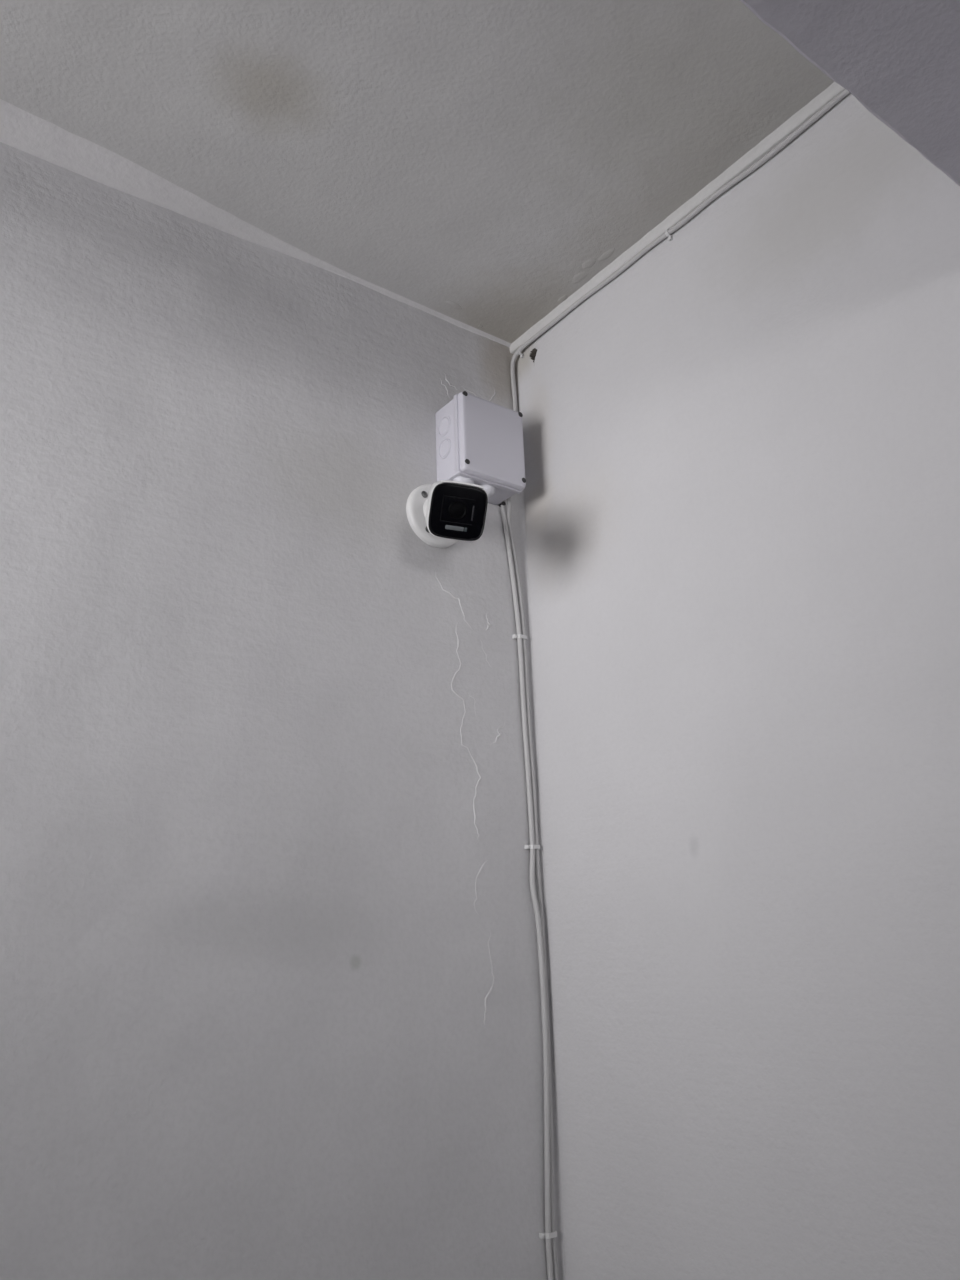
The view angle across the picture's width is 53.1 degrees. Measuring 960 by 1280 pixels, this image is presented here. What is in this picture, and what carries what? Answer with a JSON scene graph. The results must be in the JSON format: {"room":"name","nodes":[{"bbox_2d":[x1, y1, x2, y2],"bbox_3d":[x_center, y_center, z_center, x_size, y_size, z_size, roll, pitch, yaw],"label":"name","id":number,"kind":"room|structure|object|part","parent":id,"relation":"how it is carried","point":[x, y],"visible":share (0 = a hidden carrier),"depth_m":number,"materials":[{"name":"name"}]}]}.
{"room":"stairwell","nodes":[
{"label":"stairwell","id":0,"kind":"room"},
{"bbox_2d":[0,142,547,1279],"bbox_3d":[-0.548,0.627,0.607,1.620,2.425,0.125,11,-22,-35],"label":"wall","id":1,"kind":"structure","parent":0,"point":[270,991],"depth_m":0.96,"materials":[{"name":"paint"}]},
{"bbox_2d":[0,99,510,347],"bbox_3d":[-0.461,-0.523,0.984,1.296,0.019,0.049,11,-22,-35],"label":"trim","id":2,"kind":"structure","parent":1,"relation":"attached to","point":[22,130],"depth_m":1.05,"materials":[{"name":"paint"}]},
{"bbox_2d":[406,480,487,547],"bbox_3d":[-0.041,-0.153,1.121,0.077,0.132,0.180,2,-19,-11],"label":"security camera","id":3,"kind":"object","parent":1,"relation":"attached to","point":[442,513],"visible":1,"depth_m":1.04,"materials":[{"name":"white"}]},
{"bbox_3d":[-0.041,-0.161,1.175,0.047,0.047,0.044,11,-22,-35],"label":"bracket arm","id":4,"kind":"part","parent":3,"relation":"part of","materials":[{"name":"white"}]},
{"bbox_3d":[-0.024,-0.139,1.045,0.064,0.057,0.036,1,-18,-9],"label":"panel","id":5,"kind":"part","parent":3,"relation":"part of","materials":[{"name":"black plastic"}]},
{"bbox_3d":[-0.024,-0.139,1.043,0.059,0.051,0.030,1,-18,-9],"label":"glass","id":6,"kind":"part","parent":3,"relation":"part of","materials":[{"name":"black glass"}]},
{"bbox_2d":[435,391,525,504],"bbox_3d":[0.001,-0.240,1.230,0.100,0.121,0.064,11,-22,-35],"label":"junction box","id":7,"kind":"object","parent":1,"relation":"attached to","point":[479,441],"visible":0.91,"depth_m":1.20,"materials":[{"name":"grey plastic"}]},
{"bbox_2d":[512,634,526,639],"bbox_3d":[0.051,-0.003,1.221,0.020,0.005,0.009,11,-22,-35],"label":"clip","id":8,"kind":"object","parent":1,"relation":"attached to","point":[515,636],"visible":1,"depth_m":1.22,"materials":[{"name":"white plastic"}]},
{"bbox_2d":[524,845,539,849],"bbox_3d":[0.063,0.246,1.142,0.020,0.005,0.009,11,-22,-35],"label":"clip","id":9,"kind":"object","parent":1,"relation":"attached to","point":[526,847],"visible":1,"depth_m":1.14,"materials":[{"name":"white plastic"}]},
{"bbox_2d":[507,497,558,1279],"bbox_3d":[0.076,0.832,0.937,0.015,2.160,0.048,-10,-20,24],"label":"cable","id":10,"kind":"object","parent":1,"relation":"attached to","point":[516,569],"visible":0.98,"depth_m":1.14,"materials":[{"name":"grey plastic"}]},
{"bbox_2d":[515,360,564,1279],"bbox_3d":[0.088,0.744,0.990,0.013,2.400,0.013,11,-22,-35],"label":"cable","id":11,"kind":"structure","parent":1,"relation":"attached to","point":[525,587],"depth_m":1.17,"materials":[{"name":"plastic"}]},
{"bbox_2d":[539,1230,556,1238],"bbox_3d":[0.072,0.628,1.013,0.020,0.005,0.010,11,-22,-35],"label":"clip","id":12,"kind":"object","parent":1,"relation":"attached to","point":[542,1235],"visible":1,"depth_m":1.01,"materials":[{"name":"white plastic"}]},
{"bbox_2d":[0,0,834,343],"bbox_3d":[0.160,-0.919,0.053,1.620,0.122,2.520,11,-22,-35],"label":"ceiling","id":13,"kind":"structure","parent":0,"point":[477,164],"depth_m":0.99,"materials":[{"name":"paint"}]},
{"bbox_2d":[740,0,959,185],"bbox_3d":[-0.074,-0.644,0.250,1.560,0.306,0.366,11,-22,-35],"label":"ceiling beam","id":14,"kind":"structure","parent":13,"relation":"attached to","point":[900,59],"depth_m":0.61,"materials":[{"name":"paint"}]},
{"bbox_2d":[516,93,959,1279],"bbox_3d":[0.869,0.410,0.098,0.121,2.425,2.460,11,-22,-35],"label":"wall","id":15,"kind":"structure","parent":0,"point":[742,447],"depth_m":0.93,"materials":[{"name":"paint"}]},
{"bbox_2d":[665,228,672,240],"bbox_3d":[0.224,-0.480,1.137,0.009,0.014,0.004,11,-22,-35],"label":"clip","id":16,"kind":"object","parent":15,"relation":"attached to","point":[670,237],"visible":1,"depth_m":1.14,"materials":[{"name":"white plastic"}]},
{"bbox_2d":[501,89,849,1279],"bbox_3d":[0.400,0.577,0.567,0.038,2.392,1.099,11,-22,-35],"label":"cable","id":17,"kind":"object","parent":15,"relation":"attached to","point":[844,93],"visible":0.94,"depth_m":1.11,"materials":[{"name":"grey plastic"}]},
{"bbox_2d":[510,82,844,353],"bbox_3d":[0.402,-0.574,0.919,0.012,0.020,1.192,11,-22,-35],"label":"trim","id":18,"kind":"structure","parent":15,"relation":"attached to","point":[794,122],"depth_m":1.10,"materials":[{"name":"white plastic"}]}
]}

